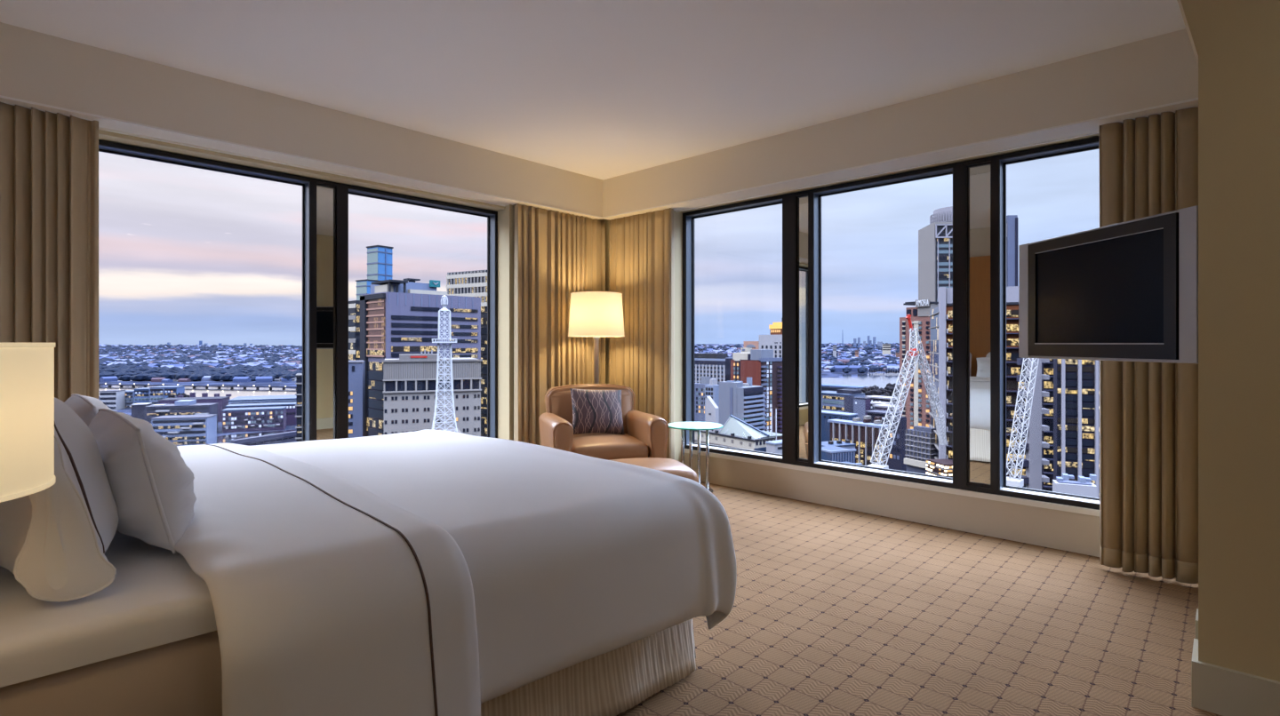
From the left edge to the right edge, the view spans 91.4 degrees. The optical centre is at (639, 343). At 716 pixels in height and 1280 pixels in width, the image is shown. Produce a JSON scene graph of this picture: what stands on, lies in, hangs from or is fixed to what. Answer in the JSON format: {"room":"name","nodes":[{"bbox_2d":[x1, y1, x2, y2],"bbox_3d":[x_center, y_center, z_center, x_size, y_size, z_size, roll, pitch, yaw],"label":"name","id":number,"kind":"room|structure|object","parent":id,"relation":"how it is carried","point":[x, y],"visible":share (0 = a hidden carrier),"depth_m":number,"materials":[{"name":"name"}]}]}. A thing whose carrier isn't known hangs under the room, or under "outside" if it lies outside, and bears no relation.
{"room":"hotel room","nodes":[
{"label":"hotel room","id":0,"kind":"room"},
{"bbox_2d":[98,129,606,440],"bbox_3d":[-1.972,-0.160,4.520,0.273,2.720,4.990,0,0,43],"label":"wall","id":1,"kind":"structure","parent":0,"point":[103,135],"depth_m":5.19,"materials":[{"name":"paint"}]},
{"bbox_2d":[98,139,497,441],"bbox_3d":[-2.319,-0.097,4.284,0.130,2.067,3.072,0,0,43],"label":"window","id":2,"kind":"structure","parent":1,"relation":"in","point":[324,203],"depth_m":4.38,"materials":[{"name":"black metal"}]},
{"bbox_2d":[316,183,335,440],"bbox_3d":[-2.197,-0.099,4.360,0.024,2.011,0.136,0,0,43],"label":"mirror","id":3,"kind":"object","parent":2,"relation":"attached to","point":[325,192],"depth_m":4.36,"materials":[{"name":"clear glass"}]},
{"bbox_2d":[508,204,512,440],"bbox_3d":[-0.403,0.017,5.366,0.856,2.366,1.137,0,0,43],"label":"trim","id":4,"kind":"structure","parent":1,"relation":"attached to","point":[510,206],"depth_m":5.25,"materials":[{"name":"paint"}]},
{"bbox_2d":[0,0,1185,180],"bbox_3d":[0.649,-1.645,2.072,7.490,0.250,5.010,0,0,43],"label":"ceiling","id":5,"kind":"structure","parent":0,"point":[603,90],"depth_m":3.24,"materials":[{"name":"paint"}]},
{"bbox_2d":[0,22,1198,220],"bbox_3d":[-0.267,-1.343,2.922,4.510,0.354,4.595,0,0,43],"label":"soffit","id":6,"kind":"structure","parent":5,"relation":"attached to","point":[36,67],"depth_m":3.77,"materials":[{"name":"paint"}]},
{"bbox_2d":[0,101,98,402],"bbox_3d":[-3.098,0.012,2.989,0.067,2.348,0.777,0,0,43],"label":"curtain","id":7,"kind":"object","parent":6,"relation":"hanging from","point":[49,162],"visible":0.47,"depth_m":3.14,"materials":[{"name":"beige fabric"}]},
{"bbox_2d":[513,203,605,445],"bbox_3d":[-0.691,0.012,5.556,0.080,2.348,0.993,0,0,43],"label":"curtain","id":8,"kind":"object","parent":6,"relation":"hanging from","point":[557,255],"visible":0.54,"depth_m":5.44,"materials":[{"name":"beige fabric"}]},
{"bbox_2d":[608,208,674,459],"bbox_3d":[0.006,0.012,5.643,0.765,2.348,0.093,0,0,43],"label":"curtain","id":9,"kind":"object","parent":6,"relation":"hanging from","point":[642,361],"visible":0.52,"depth_m":5.54,"materials":[{"name":"beige fabric"}]},
{"bbox_2d":[1099,106,1198,583],"bbox_3d":[2.656,0.012,3.163,0.540,2.348,0.090,0,0,43],"label":"curtain","id":10,"kind":"object","parent":6,"relation":"hanging from","point":[1148,166],"visible":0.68,"depth_m":3.18,"materials":[{"name":"beige fabric"}]},
{"bbox_2d":[606,133,1099,462],"bbox_3d":[2.234,-0.160,3.691,6.995,2.720,0.440,0,0,43],"label":"wall","id":11,"kind":"structure","parent":0,"point":[677,216],"depth_m":5.51,"materials":[{"name":"paint"}]},
{"bbox_2d":[0,95,1198,218],"bbox_3d":[-0.265,-1.165,2.924,4.510,0.015,4.600,0,0,43],"label":"trim","id":12,"kind":"structure","parent":11,"relation":"attached to","point":[1,96],"depth_m":3.90,"materials":[{"name":"white paint"}]},
{"bbox_2d":[682,136,1099,510],"bbox_3d":[1.695,-0.113,4.437,3.483,2.100,0.130,0,0,43],"label":"window","id":13,"kind":"structure","parent":11,"relation":"in","point":[979,185],"depth_m":4.04,"materials":[{"name":"black metal"}]},
{"bbox_2d":[796,194,807,462],"bbox_3d":[1.252,-0.115,4.795,0.107,2.044,0.014,0,0,43],"label":"mirror","id":14,"kind":"object","parent":13,"relation":"attached to","point":[802,200],"depth_m":4.81,"materials":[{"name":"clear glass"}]},
{"bbox_2d":[967,161,991,488],"bbox_3d":[2.149,-0.115,3.953,0.141,2.044,0.014,0,0,43],"label":"mirror","id":15,"kind":"object","parent":13,"relation":"attached to","point":[979,173],"depth_m":3.96,"materials":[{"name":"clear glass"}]},
{"bbox_2d":[684,448,1099,557],"bbox_3d":[1.685,1.069,4.426,3.483,0.263,0.120,0,0,43],"label":"wall panel","id":16,"kind":"object","parent":11,"relation":"attached to","point":[1079,533],"visible":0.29,"depth_m":4.17,"materials":[{"name":"paint"}]},
{"bbox_2d":[684,448,1099,516],"bbox_3d":[1.646,0.954,4.385,3.483,0.034,0.018,0,0,43],"label":"sill","id":17,"kind":"structure","parent":11,"relation":"attached to","point":[974,494],"depth_m":4.17,"materials":[{"name":"white paint"}]},
{"bbox_2d":[616,481,1222,715],"bbox_3d":[0.649,1.325,2.072,7.490,0.250,5.010,0,0,43],"label":"floor","id":18,"kind":"structure","parent":0,"point":[836,612],"depth_m":2.65,"materials":[{"name":"carpet"}]},
{"bbox_2d":[0,528,695,715],"bbox_3d":[-1.148,0.832,2.152,1.832,0.737,2.113,0,0,43],"label":"bed","id":19,"kind":"object","parent":18,"relation":"on","point":[147,644],"visible":0.15,"depth_m":1.15,"materials":[{"name":"beige fabric"}]},
{"bbox_2d":[0,397,119,601],"bbox_3d":[-1.278,0.274,1.331,0.714,0.374,0.238,0,0,43],"label":"pillow","id":20,"kind":"object","parent":19,"relation":"on","point":[55,540],"visible":0.63,"depth_m":1.12,"materials":[{"name":"white fabric"}]},
{"bbox_2d":[64,393,110,426],"bbox_3d":[-1.763,0.314,2.030,0.588,0.293,0.217,0,0,43],"label":"pillow","id":21,"kind":"object","parent":19,"relation":"on","point":[86,408],"visible":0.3,"depth_m":1.86,"materials":[{"name":"white fabric"}]},
{"bbox_2d":[88,408,196,554],"bbox_3d":[-1.246,0.314,1.544,0.588,0.293,0.217,0,0,43],"label":"pillow","id":22,"kind":"object","parent":19,"relation":"on","point":[151,484],"visible":0.87,"depth_m":1.36,"materials":[{"name":"white fabric"}]},
{"bbox_2d":[251,430,736,703],"bbox_3d":[-0.816,0.717,2.500,2.126,0.564,1.288,0,0,43],"label":"duvet","id":23,"kind":"object","parent":19,"relation":"on","point":[572,559],"visible":0.85,"depth_m":1.88,"materials":[{"name":"white fabric"}]},
{"bbox_2d":[174,443,480,715],"bbox_3d":[-1.303,0.700,1.984,2.148,0.591,0.512,0,0,43],"label":"sheet","id":24,"kind":"object","parent":23,"relation":"on","point":[330,597],"visible":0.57,"depth_m":1.32,"materials":[{"name":"white fabric"}]},
{"bbox_2d":[568,291,624,383],"bbox_3d":[-0.378,0.384,5.419,0.490,1.632,0.490,0,0,43],"label":"floor lamp","id":25,"kind":"object","parent":18,"relation":"on","point":[596,315],"visible":0.88,"depth_m":5.22,"materials":[{"name":"beige fabric"}]},
{"bbox_2d":[538,384,668,460],"bbox_3d":[-0.319,0.767,4.849,0.856,0.866,0.862,0,0,-17],"label":"armchair","id":26,"kind":"object","parent":18,"relation":"on","point":[646,435],"visible":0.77,"depth_m":4.59,"materials":[{"name":"beige leather"}]},
{"bbox_2d":[569,388,624,434],"bbox_3d":[-0.336,0.538,4.939,0.450,0.414,0.249,0,0,-21],"label":"throw pillow","id":27,"kind":"object","parent":26,"relation":"on","point":[594,412],"visible":0.97,"depth_m":4.89,"materials":[{"name":"fabric"}]},
{"bbox_2d":[571,433,648,460],"bbox_3d":[-0.291,0.778,4.754,0.576,0.140,0.630,0,0,-17],"label":"seat cushion","id":28,"kind":"object","parent":26,"relation":"on","point":[604,446],"depth_m":4.51,"materials":[{"name":"beige leather"}]},
{"bbox_2d":[610,457,698,482],"bbox_3d":[-0.023,0.985,4.103,0.720,0.429,0.520,0,0,-17],"label":"ottoman","id":29,"kind":"object","parent":18,"relation":"on","point":[669,466],"visible":0.19,"depth_m":4.01,"materials":[{"name":"beige leather"}]},
{"bbox_2d":[667,421,723,493],"bbox_3d":[0.446,0.931,5.068,0.455,0.538,0.455,0,0,43],"label":"side table","id":30,"kind":"object","parent":18,"relation":"on","point":[690,426],"visible":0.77,"depth_m":5.02,"materials":[{"name":"clear glass"}]},
{"bbox_3d":[-0.905,0.885,0.687,0.420,0.630,0.342,0,0,43],"label":"bedside table","id":31,"kind":"object","parent":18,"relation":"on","visible":0},
{"bbox_2d":[0,343,55,503],"bbox_3d":[-0.896,0.284,0.740,0.297,0.571,0.297,0,0,43],"label":"bedside lamp","id":32,"kind":"object","parent":31,"relation":"on","point":[27,370],"visible":1,"depth_m":0.76,"materials":[{"name":"beige fabric"}]},
{"bbox_2d":[1176,0,1279,681],"bbox_3d":[3.194,-0.160,1.644,2.794,2.720,1.230,0,0,43],"label":"wall pier","id":33,"kind":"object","parent":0,"point":[1236,44],"visible":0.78,"depth_m":2.00,"materials":[{"name":"paint"}]},
{"bbox_2d":[1018,205,1198,363],"bbox_3d":[2.225,-0.212,2.723,0.558,0.570,0.918,0,0,-5],"label":"television","id":34,"kind":"object","parent":33,"relation":"attached to","point":[1127,291],"visible":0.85,"depth_m":2.58,"materials":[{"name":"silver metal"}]},
{"bbox_2d":[1191,639,1279,715],"bbox_3d":[2.874,1.125,1.224,2.685,0.150,0.216,0,0,43],"label":"baseboard","id":35,"kind":"object","parent":33,"relation":"attached to","point":[1223,692],"visible":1,"depth_m":2.00,"materials":[{"name":"beige paint"}]},
{"label":"outside","id":36,"kind":"structure","parent":0,"visible":0},
{"bbox_2d":[98,344,899,436],"bbox_3d":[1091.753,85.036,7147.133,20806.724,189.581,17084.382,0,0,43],"label":"ground","id":37,"kind":"structure","parent":36,"point":[836,374],"depth_m":1487.19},
{"bbox_2d":[99,376,118,382],"bbox_3d":[-1327.852,89.357,1561.993,19.027,12.685,29.598,0,0,27],"label":"house","id":38,"kind":"structure","parent":37,"relation":"on","point":[102,379],"depth_m":1554.39,"materials":[{"name":"blue"}]},
{"bbox_2d":[98,390,125,410],"bbox_3d":[-755.197,81.311,894.824,20.628,27.778,25.800,0,0,-17],"label":"apartment block","id":39,"kind":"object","parent":37,"relation":"on","point":[115,400],"visible":0.82,"depth_m":885.01,"materials":[{"name":"grey"}]},
{"bbox_2d":[125,390,133,408],"bbox_3d":[-755.820,82.602,922.922,24.245,25.196,30.900,0,0,-19],"label":"apartment block","id":40,"kind":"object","parent":37,"relation":"on","point":[129,394],"visible":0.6,"depth_m":910.88,"materials":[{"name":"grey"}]},
{"bbox_2d":[133,387,149,404],"bbox_3d":[-724.263,80.449,916.149,19.453,29.502,30.900,0,0,-19],"label":"apartment block","id":41,"kind":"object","parent":37,"relation":"on","point":[140,396],"visible":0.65,"depth_m":901.81,"materials":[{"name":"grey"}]},
{"bbox_2d":[130,402,151,420],"bbox_3d":[-598.821,83.779,750.866,14.654,22.842,18.800,0,0,-21],"label":"warehouse","id":42,"kind":"structure","parent":37,"relation":"on","point":[138,410],"depth_m":742.89,"materials":[{"name":"black"}]},
{"bbox_2d":[149,385,170,405],"bbox_3d":[-697.551,79.147,909.804,17.312,32.105,30.900,0,0,-19],"label":"apartment block","id":43,"kind":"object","parent":37,"relation":"on","point":[156,393],"visible":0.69,"depth_m":895.45,"materials":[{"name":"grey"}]},
{"bbox_2d":[163,385,184,399],"bbox_3d":[-673.168,78.743,903.630,16.232,32.913,30.900,0,0,-19],"label":"apartment block","id":44,"kind":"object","parent":37,"relation":"on","point":[175,390],"visible":0.42,"depth_m":890.87,"materials":[{"name":"blue"}]},
{"bbox_2d":[144,400,218,431],"bbox_3d":[-482.591,77.874,658.305,58.273,34.652,27.900,0,0,-17],"label":"office building","id":45,"kind":"structure","parent":37,"relation":"on","point":[182,407],"depth_m":650.18,"materials":[{"name":"black"}]},
{"bbox_2d":[150,414,217,441],"bbox_3d":[-449.422,83.687,616.344,47.809,23.027,27.400,0,0,-15],"label":"office building","id":46,"kind":"structure","parent":37,"relation":"on","point":[178,428],"depth_m":607.67,"materials":[{"name":"grey"}]},
{"bbox_2d":[158,392,231,422],"bbox_3d":[-545.695,78.555,768.801,65.038,33.291,44.955,0,0,-21],"label":"warehouse","id":47,"kind":"structure","parent":37,"relation":"on","point":[222,401],"depth_m":758.66,"materials":[{"name":"black brick"}]},
{"bbox_2d":[232,376,250,383],"bbox_3d":[-975.726,88.731,1531.684,32.524,13.939,20.908,0,0,-10],"label":"house","id":48,"kind":"structure","parent":37,"relation":"on","point":[236,380],"depth_m":1523.21,"materials":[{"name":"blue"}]},
{"bbox_2d":[221,406,287,432],"bbox_3d":[-422.105,83.219,685.186,57.908,23.962,25.000,0,0,-23],"label":"building","id":49,"kind":"structure","parent":37,"relation":"on","point":[256,419],"depth_m":676.74,"materials":[{"name":"grey concrete"}]},
{"bbox_2d":[224,401,295,425],"bbox_3d":[-437.107,82.796,725.405,70.094,24.807,26.800,0,0,-23],"label":"building","id":50,"kind":"structure","parent":37,"relation":"on","point":[291,410],"depth_m":723.92,"materials":[{"name":"black brick"}]},
{"bbox_2d":[227,394,295,405],"bbox_3d":[-461.160,81.324,783.553,82.877,27.753,60.800,0,0,-23],"label":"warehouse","id":51,"kind":"structure","parent":37,"relation":"on","point":[291,398],"depth_m":762.37,"materials":[{"name":"blue"}]},
{"bbox_2d":[231,431,295,445],"bbox_3d":[-357.793,92.200,613.599,9.500,6.000,85.917,0,0,22],"label":"wharf","id":52,"kind":"structure","parent":37,"relation":"on","point":[287,435],"depth_m":600.15,"materials":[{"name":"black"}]},
{"bbox_2d":[255,376,272,383],"bbox_3d":[-920.255,88.427,1530.118,33.941,14.546,21.819,0,0,-25],"label":"house","id":53,"kind":"structure","parent":37,"relation":"on","point":[259,380],"depth_m":1521.72,"materials":[{"name":"blue"}]},
{"bbox_2d":[295,373,302,441],"bbox_3d":[-145.825,54.281,272.189,7.009,81.838,21.000,0,0,-27],"label":"office tower","id":54,"kind":"structure","parent":37,"relation":"on","point":[299,376],"depth_m":262.31,"materials":[{"name":"black"}]},
{"bbox_2d":[348,300,359,360],"bbox_3d":[-100.271,40.184,218.942,9.396,110.033,2.973,0,0,43],"label":"office tower","id":55,"kind":"structure","parent":37,"relation":"on","point":[354,306],"depth_m":215.77,"materials":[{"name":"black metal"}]},
{"bbox_2d":[348,360,365,438],"bbox_3d":[-75.028,49.766,164.271,4.926,90.868,12.300,0,0,-21],"label":"office block","id":56,"kind":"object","parent":37,"relation":"on","point":[356,369],"visible":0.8,"depth_m":159.14,"materials":[{"name":"blue concrete"}]},
{"bbox_2d":[355,279,378,300],"bbox_3d":[-140.088,31.113,331.336,10.142,128.175,17.008,0,0,33],"label":"glass tower","id":57,"kind":"structure","parent":37,"relation":"on","point":[363,286],"depth_m":324.07,"materials":[{"name":"blue glass"}]},
{"bbox_2d":[366,245,393,280],"bbox_3d":[-144.253,20.842,346.449,10.915,148.717,9.603,0,0,33],"label":"glass tower","id":58,"kind":"structure","parent":37,"relation":"on","point":[379,263],"depth_m":342.79,"materials":[{"name":"blue glass"}]},
{"bbox_2d":[360,278,480,436],"bbox_3d":[-66.343,38.000,187.168,20.250,114.399,30.359,0,0,43],"label":"office tower","id":59,"kind":"structure","parent":37,"relation":"on","point":[397,317],"depth_m":176.97,"materials":[{"name":"brown glass"}]},
{"bbox_2d":[370,281,436,293],"bbox_3d":[-70.746,-15.936,187.044,14.000,3.724,13.808,0,0,43],"label":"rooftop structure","id":60,"kind":"object","parent":59,"relation":"on","point":[410,285],"depth_m":182.70},
{"bbox_2d":[381,350,482,436],"bbox_3d":[-56.095,48.437,167.971,23.893,93.527,26.600,0,0,-21],"label":"stone building","id":61,"kind":"structure","parent":37,"relation":"on","point":[409,380],"depth_m":155.53,"materials":[{"name":"grey stone"}]},
{"bbox_2d":[418,428,461,433],"bbox_3d":[-45.347,57.841,142.729,9.910,74.719,24.300,0,0,-21],"label":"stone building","id":62,"kind":"structure","parent":37,"relation":"on","point":[453,429],"depth_m":152.78,"materials":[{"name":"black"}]},
{"bbox_2d":[431,295,457,432],"bbox_3d":[-43.186,5.885,137.999,6.454,33.048,6.464,0,0,-21],"label":"lattice tower","id":63,"kind":"structure","parent":62,"relation":"on","point":[444,303],"depth_m":136.92,"materials":[{"name":"white metal"}]},
{"bbox_2d":[446,270,487,437],"bbox_3d":[-54.704,35.425,214.615,21.395,119.549,11.077,0,0,29],"label":"office tower","id":64,"kind":"structure","parent":37,"relation":"on","point":[465,284],"depth_m":207.51,"materials":[{"name":"grey concrete"}]},
{"bbox_2d":[98,343,899,381],"bbox_3d":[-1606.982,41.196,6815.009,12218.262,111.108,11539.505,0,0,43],"label":"cityscape","id":65,"kind":"object","parent":37,"relation":"on","point":[127,372],"visible":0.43,"depth_m":2396.05,"materials":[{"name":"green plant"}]},
{"bbox_2d":[98,343,899,371],"bbox_3d":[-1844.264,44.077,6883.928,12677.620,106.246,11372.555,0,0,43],"label":"houses","id":66,"kind":"structure","parent":37,"relation":"on","point":[841,357],"depth_m":3118.56,"materials":[{"name":"grey"}]},
{"bbox_2d":[694,376,711,422],"bbox_3d":[32.510,56.514,337.794,18.712,77.372,4.062,0,0,43],"label":"office block","id":67,"kind":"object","parent":37,"relation":"on","point":[699,388],"visible":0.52,"depth_m":335.46,"materials":[{"name":"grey concrete"}]},
{"bbox_2d":[694,353,727,384],"bbox_3d":[44.358,50.854,402.149,30.621,88.692,5.777,0,0,43],"label":"apartment tower","id":68,"kind":"structure","parent":37,"relation":"on","point":[713,365],"depth_m":398.52,"materials":[{"name":"grey"}]},
{"bbox_2d":[704,378,719,422],"bbox_3d":[35.657,56.235,304.115,5.600,77.930,6.277,0,0,43],"label":"office block","id":69,"kind":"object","parent":37,"relation":"on","point":[712,390],"visible":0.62,"depth_m":302.14,"materials":[{"name":"grey concrete"}]},
{"bbox_2d":[725,357,732,381],"bbox_3d":[47.764,51.360,332.270,3.339,87.679,3.876,0,0,43],"label":"tower","id":70,"kind":"structure","parent":37,"relation":"on","point":[727,359],"depth_m":330.87,"materials":[{"name":"black"}]},
{"bbox_2d":[694,428,775,452],"bbox_3d":[26.635,60.494,185.644,8.446,69.411,28.721,0,0,-35],"label":"podium","id":71,"kind":"object","parent":37,"relation":"on","point":[716,438],"visible":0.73,"depth_m":178.66,"materials":[{"name":"grey concrete"}]},
{"bbox_2d":[705,396,719,432],"bbox_3d":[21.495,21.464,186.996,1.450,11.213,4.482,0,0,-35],"label":"building","id":72,"kind":"structure","parent":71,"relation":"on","point":[712,411],"depth_m":186.24,"materials":[{"name":"grey"}]},
{"bbox_2d":[718,415,782,439],"bbox_3d":[33.365,24.117,183.188,14.104,5.003,15.538,0,0,-35],"label":"glass roof","id":73,"kind":"structure","parent":71,"relation":"on","point":[739,428],"depth_m":181.26,"materials":[{"name":"grey glass"}]},
{"bbox_2d":[719,377,765,431],"bbox_3d":[40.503,54.435,248.584,12.538,81.530,14.173,0,0,43],"label":"grey office","id":74,"kind":"structure","parent":37,"relation":"on","point":[740,400],"depth_m":244.68,"materials":[{"name":"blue concrete"}]},
{"bbox_2d":[743,341,758,349],"bbox_3d":[95.497,46.675,528.961,5.355,97.049,18.275,0,0,-32],"label":"building","id":75,"kind":"structure","parent":37,"relation":"on","point":[754,345],"depth_m":526.92,"materials":[{"name":"brown"}]},
{"bbox_2d":[730,349,782,440],"bbox_3d":[61.439,49.115,315.835,19.921,92.170,29.349,0,0,43],"label":"brick tower","id":76,"kind":"structure","parent":37,"relation":"on","point":[765,371],"depth_m":306.71,"materials":[{"name":"brown brick"}]},
{"bbox_2d":[758,335,782,358],"bbox_3d":[95.369,44.542,443.370,8.007,101.317,26.126,0,0,-27],"label":"tower","id":77,"kind":"structure","parent":37,"relation":"on","point":[774,342],"depth_m":438.97,"materials":[{"name":"grey"}]},
{"bbox_2d":[765,440,782,454],"bbox_3d":[37.946,61.022,170.919,6.597,68.357,3.544,0,0,-35],"label":"building","id":78,"kind":"structure","parent":37,"relation":"on","point":[772,446],"depth_m":169.07,"materials":[{"name":"grey"}]},
{"bbox_2d":[768,318,782,335],"bbox_3d":[118.997,36.875,528.762,11.585,116.651,15.598,0,0,-27],"label":"crown tower","id":79,"kind":"structure","parent":37,"relation":"on","point":[776,328],"depth_m":525.76,"materials":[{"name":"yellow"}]},
{"bbox_2d":[821,440,855,449],"bbox_3d":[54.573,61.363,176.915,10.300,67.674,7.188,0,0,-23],"label":"flat roof","id":80,"kind":"structure","parent":37,"relation":"on","point":[846,444],"depth_m":175.42,"materials":[{"name":"grey concrete"}]},
{"bbox_2d":[821,446,855,463],"bbox_3d":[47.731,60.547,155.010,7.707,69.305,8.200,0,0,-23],"label":"plant room","id":81,"kind":"object","parent":37,"relation":"on","point":[829,453],"visible":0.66,"depth_m":151.81,"materials":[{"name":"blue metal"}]},
{"bbox_2d":[821,410,858,441],"bbox_3d":[106.385,66.476,341.318,8.669,57.449,23.165,0,0,-39],"label":"building","id":82,"kind":"structure","parent":37,"relation":"on","point":[826,415],"depth_m":340.00,"materials":[{"name":"blue"}]},
{"bbox_2d":[821,389,864,413],"bbox_3d":[142.225,64.036,447.535,19.392,62.328,31.384,0,0,-39],"label":"office block","id":83,"kind":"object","parent":37,"relation":"on","point":[842,400],"visible":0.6,"depth_m":438.11,"materials":[{"name":"black"}]},
{"bbox_2d":[821,384,867,391],"bbox_3d":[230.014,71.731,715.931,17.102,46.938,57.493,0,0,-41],"label":"roof","id":84,"kind":"structure","parent":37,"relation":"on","point":[824,387],"depth_m":712.69,"materials":[{"name":"blue concrete"}]},
{"bbox_2d":[827,416,887,465],"bbox_3d":[88.318,61.995,247.357,11.900,66.409,24.915,0,0,-37],"label":"podium","id":85,"kind":"object","parent":37,"relation":"on","point":[865,435],"visible":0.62,"depth_m":242.25,"materials":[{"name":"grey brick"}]},
{"bbox_2d":[853,397,870,422],"bbox_3d":[147.336,65.671,415.054,6.149,59.058,9.120,0,0,-39],"label":"office block","id":86,"kind":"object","parent":37,"relation":"on","point":[860,404],"visible":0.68,"depth_m":412.48,"materials":[{"name":"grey concrete"}]},
{"bbox_2d":[856,386,881,396],"bbox_3d":[208.629,60.743,573.100,24.977,42.211,22.093,0,0,43],"label":"tree","id":87,"kind":"object","parent":37,"relation":"on","point":[873,391],"visible":0.23,"depth_m":568.49,"materials":[{"name":"green plant"}]},
{"bbox_2d":[864,409,899,423],"bbox_3d":[142.954,67.712,368.292,11.251,54.977,15.799,0,0,-37],"label":"building","id":88,"kind":"structure","parent":37,"relation":"on","point":[873,413],"depth_m":366.60,"materials":[{"name":"black"}]},
{"bbox_2d":[864,395,899,405],"bbox_3d":[187.071,68.193,482.060,14.115,54.014,23.072,0,0,-37],"label":"building","id":89,"kind":"structure","parent":37,"relation":"on","point":[873,398],"depth_m":477.43,"materials":[{"name":"white"}]},
{"bbox_2d":[872,404,899,415],"bbox_3d":[162.716,67.897,408.673,12.374,54.607,15.912,0,0,-37],"label":"building","id":90,"kind":"structure","parent":37,"relation":"on","point":[879,407],"depth_m":407.67,"materials":[{"name":"white concrete"}]},
{"bbox_2d":[888,416,906,471],"bbox_3d":[93.946,60.962,228.320,2.755,68.475,6.157,0,0,-25],"label":"block","id":91,"kind":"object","parent":37,"relation":"on","point":[897,456],"visible":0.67,"depth_m":226.13,"materials":[{"name":"black"}]},
{"bbox_2d":[866,314,946,469],"bbox_3d":[57.726,44.454,133.980,8.164,101.642,24.271,0,0,43],"label":"tower crane","id":92,"kind":"object","parent":37,"relation":"on","point":[913,352],"visible":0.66,"depth_m":133.26,"materials":[{"name":"grey paint"}]},
{"bbox_2d":[899,298,938,429],"bbox_3d":[108.259,39.226,242.162,6.404,111.948,15.488,0,0,-25],"label":"tower","id":93,"kind":"structure","parent":37,"relation":"on","point":[916,408],"depth_m":240.07,"materials":[{"name":"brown brick"}]},
{"bbox_2d":[904,425,935,474],"bbox_3d":[81.424,59.705,180.232,4.923,70.991,9.162,0,0,-25],"label":"block","id":94,"kind":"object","parent":37,"relation":"on","point":[920,441],"visible":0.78,"depth_m":179.58,"materials":[{"name":"concrete"}]},
{"bbox_2d":[925,458,952,478],"bbox_3d":[75.998,62.357,155.642,5.739,65.686,7.548,0,0,-7],"label":"building","id":95,"kind":"structure","parent":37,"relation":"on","point":[940,468],"depth_m":154.73,"materials":[{"name":"brown concrete"}]},
{"bbox_2d":[918,206,1018,304],"bbox_3d":[225.251,-1.241,431.723,52.413,192.881,33.318,0,0,5],"label":"skyscraper","id":96,"kind":"structure","parent":37,"relation":"on","point":[935,240],"depth_m":419.28,"materials":[{"name":"grey concrete"}]},
{"bbox_2d":[928,286,1025,487],"bbox_3d":[93.026,40.207,173.202,21.208,109.987,27.869,0,0,19],"label":"tower","id":97,"kind":"structure","parent":37,"relation":"on","point":[941,316],"depth_m":163.65,"materials":[{"name":"grey concrete"}]},
{"bbox_2d":[1006,358,1039,487],"bbox_3d":[57.335,46.071,93.486,4.013,98.379,7.993,0,0,43],"label":"tower crane","id":98,"kind":"object","parent":37,"relation":"on","point":[1012,481],"visible":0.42,"depth_m":92.94,"materials":[{"name":"grey paint"}]},
{"bbox_2d":[1016,358,1049,490],"bbox_3d":[83.859,41.544,133.346,5.436,107.311,3.400,0,0,15],"label":"spine","id":99,"kind":"object","parent":37,"relation":"on","point":[1033,479],"visible":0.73,"depth_m":131.77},
{"bbox_2d":[1041,359,1053,491],"bbox_3d":[91.910,41.974,139.554,3.349,106.452,3.225,0,0,19],"label":"block","id":100,"kind":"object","parent":37,"relation":"on","point":[1047,368],"visible":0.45,"depth_m":139.55,"materials":[{"name":"black concrete"}]},
{"bbox_2d":[1052,473,1096,497],"bbox_3d":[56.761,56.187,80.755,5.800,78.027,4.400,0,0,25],"label":"plant room","id":101,"kind":"object","parent":37,"relation":"on","point":[1084,486],"visible":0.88,"depth_m":79.59,"materials":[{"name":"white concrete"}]},
{"bbox_2d":[1056,480,1092,486],"bbox_3d":[55.663,17.848,80.124,3.551,0.150,1.522,0,0,25],"label":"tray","id":102,"kind":"object","parent":101,"relation":"on","point":[1087,483],"depth_m":79.75,"materials":[{"name":"concrete"}]},
{"bbox_2d":[1053,359,1099,498],"bbox_3d":[85.453,43.026,116.331,13.688,104.348,4.036,0,0,23],"label":"tower","id":103,"kind":"structure","parent":37,"relation":"on","point":[1076,382],"depth_m":116.69,"materials":[{"name":"black concrete"}]},
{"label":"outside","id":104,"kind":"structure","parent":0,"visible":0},
{"bbox_2d":[98,385,295,399],"bbox_3d":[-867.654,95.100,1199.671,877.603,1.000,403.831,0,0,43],"label":"harbour water","id":105,"kind":"structure","parent":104,"point":[235,392],"depth_m":1254.79,"materials":[{"name":"white liquid"}]},
{"bbox_2d":[98,383,295,389],"bbox_3d":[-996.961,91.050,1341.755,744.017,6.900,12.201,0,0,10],"label":"bridge","id":106,"kind":"structure","parent":105,"relation":"on","point":[106,384],"depth_m":1322.25,"materials":[{"name":"black"}]},
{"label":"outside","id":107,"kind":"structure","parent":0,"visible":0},
{"bbox_2d":[170,429,295,446],"bbox_3d":[-344.905,95.100,558.192,305.801,1.000,207.470,0,0,43],"label":"harbour water","id":108,"kind":"structure","parent":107,"point":[224,439],"depth_m":610.20,"materials":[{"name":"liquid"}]},
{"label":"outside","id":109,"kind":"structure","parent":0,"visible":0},
{"bbox_2d":[821,374,899,389],"bbox_3d":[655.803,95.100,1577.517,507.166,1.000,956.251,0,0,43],"label":"harbour water","id":110,"kind":"structure","parent":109,"point":[868,380],"depth_m":1622.24,"materials":[{"name":"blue liquid"}]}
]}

